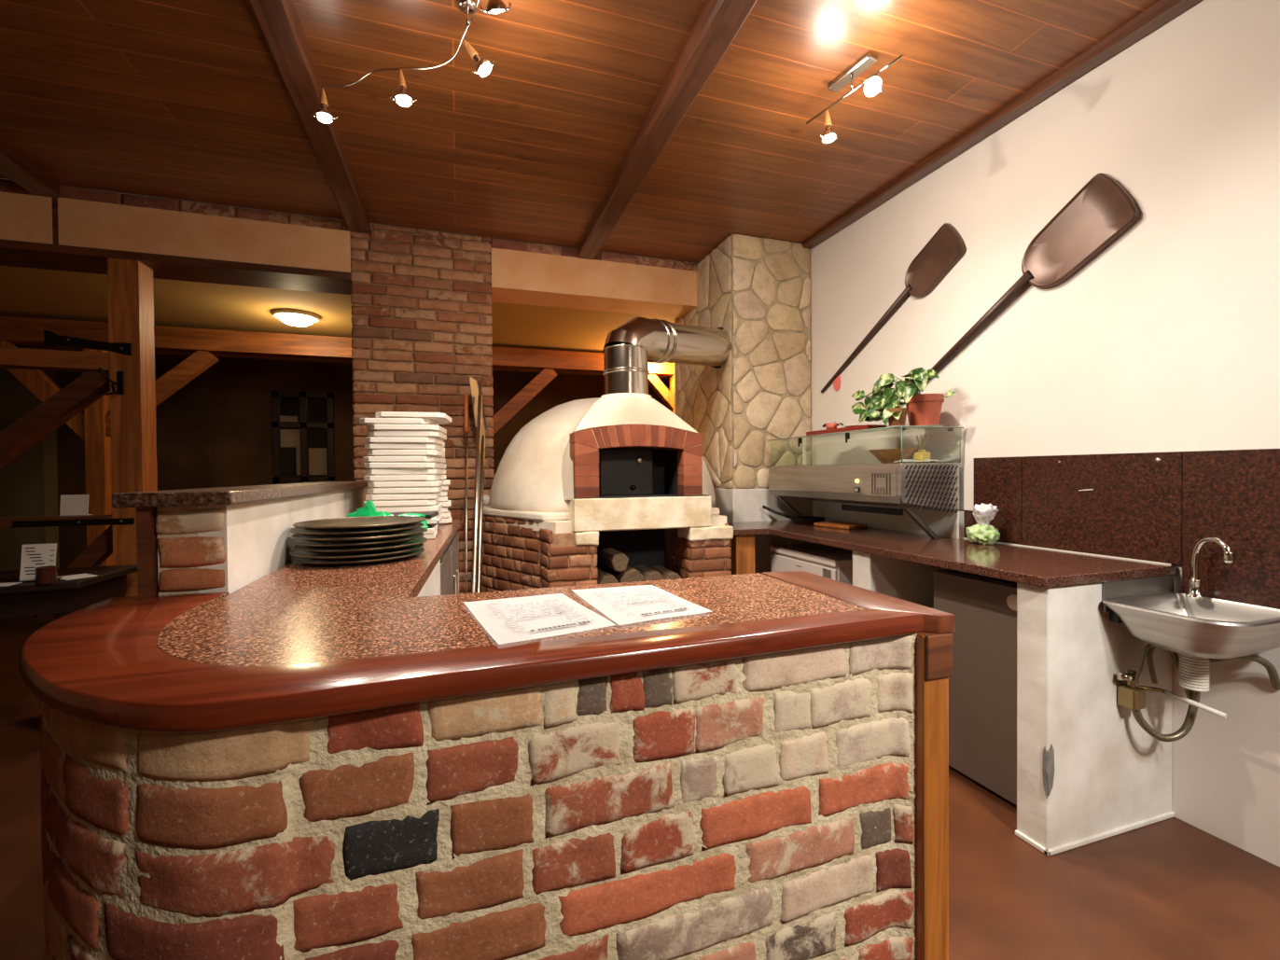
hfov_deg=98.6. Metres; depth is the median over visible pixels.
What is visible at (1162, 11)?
ceiling trim
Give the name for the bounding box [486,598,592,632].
print
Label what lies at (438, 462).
tray
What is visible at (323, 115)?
bulb
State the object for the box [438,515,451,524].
pizza box
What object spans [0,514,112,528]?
rail
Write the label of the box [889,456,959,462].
tea towel
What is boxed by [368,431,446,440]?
pizza box
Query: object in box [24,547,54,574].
print
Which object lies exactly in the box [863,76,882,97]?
bulb
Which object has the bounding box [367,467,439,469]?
tray
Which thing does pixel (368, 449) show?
tray
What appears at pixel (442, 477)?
pizza box
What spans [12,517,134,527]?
strap
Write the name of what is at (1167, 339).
wall
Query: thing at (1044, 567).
countertop
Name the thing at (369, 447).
pizza box
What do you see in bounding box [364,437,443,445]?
pizza box
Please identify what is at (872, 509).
rail
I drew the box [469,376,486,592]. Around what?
peel
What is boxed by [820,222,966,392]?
peel
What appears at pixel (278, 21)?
ceiling beam
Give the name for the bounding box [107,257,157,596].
timber post
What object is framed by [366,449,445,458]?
pizza box
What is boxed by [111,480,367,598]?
wall
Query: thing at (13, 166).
ceiling beam
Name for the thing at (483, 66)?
bulb
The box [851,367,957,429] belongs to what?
pothos
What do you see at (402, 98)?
bulb
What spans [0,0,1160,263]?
ceiling
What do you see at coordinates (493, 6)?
bulb
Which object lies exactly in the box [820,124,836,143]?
bulb
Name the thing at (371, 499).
tray
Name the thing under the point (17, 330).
timber beam
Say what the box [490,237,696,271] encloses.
trim
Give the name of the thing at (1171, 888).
floor
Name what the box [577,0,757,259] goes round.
ceiling beam
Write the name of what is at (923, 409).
pot
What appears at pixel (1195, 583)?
faucet
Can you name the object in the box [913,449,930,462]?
bottle
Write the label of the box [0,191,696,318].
wall
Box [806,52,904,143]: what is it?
track light
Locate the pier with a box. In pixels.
[852,550,946,608]
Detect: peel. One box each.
[463,393,469,593]
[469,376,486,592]
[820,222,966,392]
[915,173,1140,390]
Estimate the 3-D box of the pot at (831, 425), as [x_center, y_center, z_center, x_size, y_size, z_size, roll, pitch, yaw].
[1.207,-0.335,3.468,0.076,0.040,0.076,-1,1,-18]
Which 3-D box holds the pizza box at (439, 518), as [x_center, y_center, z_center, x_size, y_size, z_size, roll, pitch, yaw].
[-1.077,0.187,2.556,0.292,0.027,0.292,-1,1,-15]
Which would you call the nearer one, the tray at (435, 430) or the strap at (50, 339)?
the tray at (435, 430)
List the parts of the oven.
oven door, hearth sill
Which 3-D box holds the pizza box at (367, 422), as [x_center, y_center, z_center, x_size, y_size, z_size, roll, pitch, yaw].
[-1.104,-0.258,2.548,0.292,0.027,0.292,-1,1,-11]
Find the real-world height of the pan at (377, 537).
0.016 m
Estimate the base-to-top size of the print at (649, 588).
0.001 m
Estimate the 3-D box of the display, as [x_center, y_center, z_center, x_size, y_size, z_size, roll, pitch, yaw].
[1.305,0.011,3.402,0.424,0.582,1.245,-1,1,-18]
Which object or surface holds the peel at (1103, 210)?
attached to the wall at (1167, 339)
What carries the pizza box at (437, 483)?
on the pizza box at (434, 490)
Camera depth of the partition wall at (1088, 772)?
1.92 m
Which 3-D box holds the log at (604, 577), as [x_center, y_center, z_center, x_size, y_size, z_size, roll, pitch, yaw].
[-0.225,0.599,3.279,0.115,0.108,0.304,-1,1,-18]
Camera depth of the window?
6.52 m
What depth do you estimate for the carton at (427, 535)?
2.16 m
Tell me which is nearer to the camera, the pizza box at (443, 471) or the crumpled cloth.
the pizza box at (443, 471)
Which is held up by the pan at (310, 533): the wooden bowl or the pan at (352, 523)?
the pan at (352, 523)
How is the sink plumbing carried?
attached to the sink
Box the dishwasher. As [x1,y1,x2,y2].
[770,542,852,584]
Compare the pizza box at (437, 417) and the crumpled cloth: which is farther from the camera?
the crumpled cloth
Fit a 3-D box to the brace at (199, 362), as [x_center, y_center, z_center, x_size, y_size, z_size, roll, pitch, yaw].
[-4.261,-0.788,4.884,0.868,0.806,0.100,-1,1,-18]
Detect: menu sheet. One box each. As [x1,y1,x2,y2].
[463,593,615,644]
[571,584,712,625]
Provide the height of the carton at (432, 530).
0.020 m
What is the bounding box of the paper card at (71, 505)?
[59,494,93,515]
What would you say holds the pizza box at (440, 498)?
on the pizza box at (447, 504)
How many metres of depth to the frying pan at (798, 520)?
3.81 m
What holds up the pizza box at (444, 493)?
on the pizza box at (440, 498)
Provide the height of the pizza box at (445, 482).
0.027 m
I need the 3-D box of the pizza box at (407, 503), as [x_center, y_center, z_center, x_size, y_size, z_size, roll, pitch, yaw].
[-1.093,0.103,2.549,0.292,0.027,0.292,-1,1,-17]
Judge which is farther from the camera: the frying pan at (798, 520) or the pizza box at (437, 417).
the frying pan at (798, 520)
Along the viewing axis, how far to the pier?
2.71 m
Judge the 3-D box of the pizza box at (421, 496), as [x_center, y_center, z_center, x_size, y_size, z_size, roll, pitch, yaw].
[-1.087,0.076,2.551,0.292,0.027,0.292,-1,1,-16]
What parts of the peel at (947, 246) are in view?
handle, blade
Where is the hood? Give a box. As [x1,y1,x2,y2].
[561,395,698,500]
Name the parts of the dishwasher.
door, lid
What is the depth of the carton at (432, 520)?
2.17 m
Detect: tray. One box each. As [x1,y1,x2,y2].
[362,423,425,426]
[366,460,439,463]
[367,448,436,450]
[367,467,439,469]
[367,479,438,482]
[368,442,440,445]
[368,473,438,475]
[370,455,442,458]
[370,491,439,494]
[370,498,436,500]
[371,486,439,487]
[372,429,443,433]
[372,435,444,440]
[378,417,449,424]
[389,511,438,518]
[426,520,438,528]
[806,424,886,436]
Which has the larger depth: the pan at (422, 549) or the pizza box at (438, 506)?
the pizza box at (438, 506)
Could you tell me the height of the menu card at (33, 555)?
0.184 m
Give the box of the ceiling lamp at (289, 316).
[271,308,319,326]
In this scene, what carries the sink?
attached to the wall at (1167, 339)
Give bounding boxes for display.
[768,425,964,539]
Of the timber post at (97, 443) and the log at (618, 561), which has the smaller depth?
the log at (618, 561)
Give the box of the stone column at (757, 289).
[674,234,812,573]
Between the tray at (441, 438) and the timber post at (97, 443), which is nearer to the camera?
the tray at (441, 438)
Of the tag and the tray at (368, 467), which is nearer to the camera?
the tray at (368, 467)
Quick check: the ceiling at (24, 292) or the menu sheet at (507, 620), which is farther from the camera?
the ceiling at (24, 292)
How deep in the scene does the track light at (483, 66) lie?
2.09 m
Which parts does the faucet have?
spout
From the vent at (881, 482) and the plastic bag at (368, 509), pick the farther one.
the vent at (881, 482)
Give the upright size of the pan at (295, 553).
0.016 m
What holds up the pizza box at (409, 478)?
on the pizza box at (437, 483)
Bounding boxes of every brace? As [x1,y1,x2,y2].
[0,340,84,440]
[0,369,110,469]
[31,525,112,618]
[104,349,219,435]
[491,367,557,433]
[648,373,673,409]
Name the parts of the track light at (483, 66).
bulb, rod, bulb, bulb, bulb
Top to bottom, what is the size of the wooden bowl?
0.078 m
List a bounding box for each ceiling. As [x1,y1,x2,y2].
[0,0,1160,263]
[0,265,679,378]
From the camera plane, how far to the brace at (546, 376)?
5.83 m
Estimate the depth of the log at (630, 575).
3.19 m
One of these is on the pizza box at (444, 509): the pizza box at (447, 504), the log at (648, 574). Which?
the pizza box at (447, 504)
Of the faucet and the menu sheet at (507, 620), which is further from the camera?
the faucet
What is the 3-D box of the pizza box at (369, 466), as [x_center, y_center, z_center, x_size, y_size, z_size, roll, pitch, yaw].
[-1.087,-0.063,2.552,0.292,0.027,0.292,-1,1,-12]
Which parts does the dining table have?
leg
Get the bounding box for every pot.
[825,422,837,429]
[883,406,907,429]
[904,393,944,425]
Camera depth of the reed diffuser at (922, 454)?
2.96 m
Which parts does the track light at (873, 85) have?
bulb, bulb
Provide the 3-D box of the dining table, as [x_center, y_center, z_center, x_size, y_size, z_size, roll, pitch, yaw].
[-3.538,0.902,2.657,1.520,0.780,0.799,-1,1,-18]
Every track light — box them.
[310,0,511,124]
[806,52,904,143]
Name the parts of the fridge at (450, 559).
door, door, handle, handle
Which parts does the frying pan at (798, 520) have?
handle, dish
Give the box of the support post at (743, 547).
[729,534,754,574]
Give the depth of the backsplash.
2.08 m
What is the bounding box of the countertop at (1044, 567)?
[726,519,1176,587]
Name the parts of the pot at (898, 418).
pot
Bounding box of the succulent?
[822,421,843,429]
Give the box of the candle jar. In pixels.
[35,565,57,584]
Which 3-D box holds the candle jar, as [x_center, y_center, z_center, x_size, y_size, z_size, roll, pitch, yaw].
[-2.910,0.466,2.700,0.076,0.080,0.076,-1,1,-18]
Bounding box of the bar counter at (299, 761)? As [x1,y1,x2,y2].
[18,519,954,959]
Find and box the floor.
[0,613,1279,959]
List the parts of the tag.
plate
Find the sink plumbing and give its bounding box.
[1115,644,1279,741]
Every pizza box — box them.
[359,417,438,426]
[362,456,442,463]
[363,462,442,469]
[363,474,440,482]
[363,498,438,507]
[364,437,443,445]
[364,444,442,451]
[365,469,441,475]
[365,491,440,500]
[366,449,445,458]
[367,480,442,487]
[367,486,442,494]
[368,424,446,433]
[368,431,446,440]
[375,411,451,424]
[375,502,442,513]
[397,474,446,480]
[436,514,443,522]
[437,495,447,501]
[438,469,445,474]
[438,500,451,507]
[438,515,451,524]
[440,479,450,486]
[440,490,447,496]
[440,507,447,513]
[440,510,450,518]
[441,486,448,491]
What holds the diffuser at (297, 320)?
attached to the ceiling lamp at (289, 316)
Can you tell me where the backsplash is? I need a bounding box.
[959,448,1279,609]
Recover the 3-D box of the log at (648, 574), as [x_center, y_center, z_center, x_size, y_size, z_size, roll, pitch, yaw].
[0.038,0.594,3.365,0.115,0.111,0.305,-1,1,-18]
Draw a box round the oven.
[478,392,733,592]
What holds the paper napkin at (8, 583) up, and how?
on the dining table
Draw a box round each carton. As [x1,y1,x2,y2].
[423,524,437,533]
[423,528,437,539]
[425,516,437,524]
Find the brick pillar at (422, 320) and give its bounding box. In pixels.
[349,223,494,594]
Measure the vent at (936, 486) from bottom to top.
0.254 m
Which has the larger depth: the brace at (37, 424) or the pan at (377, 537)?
the brace at (37, 424)
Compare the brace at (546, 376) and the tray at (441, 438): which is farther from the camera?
the brace at (546, 376)
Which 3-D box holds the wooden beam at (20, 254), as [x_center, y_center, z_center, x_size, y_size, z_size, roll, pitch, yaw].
[-3.848,-1.336,3.216,3.934,0.045,0.355,-1,1,-18]
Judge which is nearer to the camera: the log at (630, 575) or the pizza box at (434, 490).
the pizza box at (434, 490)
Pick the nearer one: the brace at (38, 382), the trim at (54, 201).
the trim at (54, 201)
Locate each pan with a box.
[289,542,423,560]
[290,522,423,536]
[290,532,424,548]
[291,547,424,565]
[292,515,426,530]
[292,527,426,542]
[293,536,427,554]
[762,504,825,524]
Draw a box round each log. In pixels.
[596,567,618,584]
[599,546,628,571]
[608,565,643,583]
[633,564,663,581]
[651,565,681,579]
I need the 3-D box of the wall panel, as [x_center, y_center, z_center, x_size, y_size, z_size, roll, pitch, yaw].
[-6.708,-0.053,5.582,1.150,2.660,0.200,-1,1,-18]
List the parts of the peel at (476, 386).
blade, handle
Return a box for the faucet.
[1185,536,1235,598]
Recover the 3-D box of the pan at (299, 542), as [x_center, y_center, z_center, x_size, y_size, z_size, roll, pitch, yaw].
[-0.860,0.182,1.695,0.366,0.016,0.366,-1,1,-3]
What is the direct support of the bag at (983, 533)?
on the countertop at (1044, 567)
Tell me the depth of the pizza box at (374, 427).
2.42 m
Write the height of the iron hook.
0.158 m
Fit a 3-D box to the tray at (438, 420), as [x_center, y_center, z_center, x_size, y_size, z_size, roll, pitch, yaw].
[-1.042,-0.283,2.560,0.272,0.020,0.272,-1,1,-12]
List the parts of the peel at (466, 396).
rod, handle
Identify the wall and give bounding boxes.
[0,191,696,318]
[55,348,669,568]
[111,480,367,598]
[810,0,1279,866]
[1015,582,1174,856]
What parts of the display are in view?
leg, glass post, glass, rail, control panel, panel, leg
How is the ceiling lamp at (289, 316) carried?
attached to the ceiling at (24, 292)
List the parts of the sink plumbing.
valve knob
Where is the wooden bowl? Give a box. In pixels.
[868,448,919,463]
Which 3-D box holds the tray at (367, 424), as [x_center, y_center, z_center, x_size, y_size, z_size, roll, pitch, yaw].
[-1.104,-0.254,2.548,0.272,0.020,0.272,-1,1,-11]
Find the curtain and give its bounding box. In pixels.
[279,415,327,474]
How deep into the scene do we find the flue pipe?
3.28 m
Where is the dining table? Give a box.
[0,564,137,620]
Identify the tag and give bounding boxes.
[833,374,840,390]
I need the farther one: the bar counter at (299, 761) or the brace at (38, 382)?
the brace at (38, 382)
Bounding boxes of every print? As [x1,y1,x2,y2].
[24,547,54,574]
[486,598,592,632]
[593,587,684,615]
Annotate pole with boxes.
[471,394,482,593]
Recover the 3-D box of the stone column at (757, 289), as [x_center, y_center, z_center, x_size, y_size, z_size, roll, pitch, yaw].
[0.801,-0.264,4.538,0.675,2.990,1.115,-1,1,-18]
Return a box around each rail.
[0,347,109,372]
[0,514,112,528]
[841,504,903,515]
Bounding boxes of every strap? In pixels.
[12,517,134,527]
[43,330,131,355]
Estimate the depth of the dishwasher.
3.29 m
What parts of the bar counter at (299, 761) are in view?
granite leg, corner post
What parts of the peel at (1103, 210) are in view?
handle, blade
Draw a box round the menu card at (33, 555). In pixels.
[15,542,62,582]
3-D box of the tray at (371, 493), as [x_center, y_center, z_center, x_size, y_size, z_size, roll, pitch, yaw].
[-1.079,0.051,2.552,0.272,0.020,0.272,-1,1,-16]
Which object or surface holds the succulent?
on the tray at (865, 426)
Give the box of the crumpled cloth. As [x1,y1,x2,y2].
[483,494,489,505]
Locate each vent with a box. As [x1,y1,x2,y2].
[871,473,890,494]
[904,464,958,513]
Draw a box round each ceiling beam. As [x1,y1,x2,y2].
[0,141,60,197]
[247,0,370,234]
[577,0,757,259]
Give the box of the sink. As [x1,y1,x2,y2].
[1102,575,1279,658]
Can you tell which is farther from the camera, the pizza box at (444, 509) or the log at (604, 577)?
the log at (604, 577)
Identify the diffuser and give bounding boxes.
[278,314,313,326]
[913,434,930,462]
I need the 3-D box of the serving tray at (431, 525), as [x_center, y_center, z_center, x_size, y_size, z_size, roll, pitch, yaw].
[-0.937,0.182,2.231,0.210,0.016,0.180,-1,1,-14]
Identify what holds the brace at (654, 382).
attached to the timber post at (672, 378)
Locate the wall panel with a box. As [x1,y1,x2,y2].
[0,343,59,570]
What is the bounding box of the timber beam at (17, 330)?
[0,316,674,376]
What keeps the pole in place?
on the floor
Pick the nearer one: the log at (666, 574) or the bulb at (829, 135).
the bulb at (829, 135)
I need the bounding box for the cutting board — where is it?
[813,521,867,528]
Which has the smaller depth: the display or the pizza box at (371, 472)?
the pizza box at (371, 472)
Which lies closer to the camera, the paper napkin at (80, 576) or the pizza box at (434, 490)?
the pizza box at (434, 490)
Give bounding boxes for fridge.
[440,531,459,595]
[933,569,1016,805]
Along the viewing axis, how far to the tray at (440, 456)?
2.43 m
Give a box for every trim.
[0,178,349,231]
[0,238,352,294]
[51,197,58,244]
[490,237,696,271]
[802,0,1201,249]
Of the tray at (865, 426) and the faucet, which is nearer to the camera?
the faucet
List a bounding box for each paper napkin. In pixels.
[0,582,22,586]
[57,573,97,580]
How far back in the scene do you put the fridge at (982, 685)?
2.22 m
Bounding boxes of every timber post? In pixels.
[83,347,113,566]
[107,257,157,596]
[669,375,675,414]
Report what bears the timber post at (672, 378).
on the floor
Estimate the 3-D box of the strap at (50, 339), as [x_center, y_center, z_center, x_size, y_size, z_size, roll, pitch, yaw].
[-3.242,-0.806,3.238,0.405,0.124,0.014,-1,1,-18]
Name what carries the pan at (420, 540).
on the pan at (295, 553)
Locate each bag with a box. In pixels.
[347,500,428,532]
[966,502,1000,544]
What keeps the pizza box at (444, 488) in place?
on the pizza box at (444, 493)
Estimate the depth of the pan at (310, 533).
1.58 m
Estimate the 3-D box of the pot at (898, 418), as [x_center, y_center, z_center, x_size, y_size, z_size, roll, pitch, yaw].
[1.358,-0.334,2.912,0.107,0.120,0.129,-1,1,-18]
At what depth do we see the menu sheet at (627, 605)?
1.06 m
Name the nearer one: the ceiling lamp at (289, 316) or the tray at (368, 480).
the tray at (368, 480)
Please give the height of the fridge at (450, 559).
0.980 m
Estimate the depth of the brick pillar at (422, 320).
3.83 m
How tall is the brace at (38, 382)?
0.832 m
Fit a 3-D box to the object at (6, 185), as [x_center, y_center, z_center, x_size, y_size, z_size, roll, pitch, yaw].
[-3.850,-1.667,3.211,3.934,0.072,0.357,-1,1,-18]
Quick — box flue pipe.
[602,316,731,394]
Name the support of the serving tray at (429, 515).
on the carton at (432, 520)
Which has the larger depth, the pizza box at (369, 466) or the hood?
the hood
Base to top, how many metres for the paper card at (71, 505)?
0.125 m
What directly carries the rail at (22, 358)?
attached to the timber post at (130, 282)
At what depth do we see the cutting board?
3.47 m
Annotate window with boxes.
[271,390,334,482]
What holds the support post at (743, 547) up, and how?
on the floor
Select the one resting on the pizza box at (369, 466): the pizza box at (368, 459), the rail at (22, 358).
the pizza box at (368, 459)
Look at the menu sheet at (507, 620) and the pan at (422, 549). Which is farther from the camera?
the pan at (422, 549)
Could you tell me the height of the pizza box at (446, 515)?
0.027 m
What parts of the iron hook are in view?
plate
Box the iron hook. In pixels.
[97,367,124,395]
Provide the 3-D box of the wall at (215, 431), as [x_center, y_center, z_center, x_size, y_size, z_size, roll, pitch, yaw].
[-3.375,-0.118,6.889,8.700,2.700,0.200,-1,1,-18]
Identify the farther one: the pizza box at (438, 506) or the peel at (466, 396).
the peel at (466, 396)

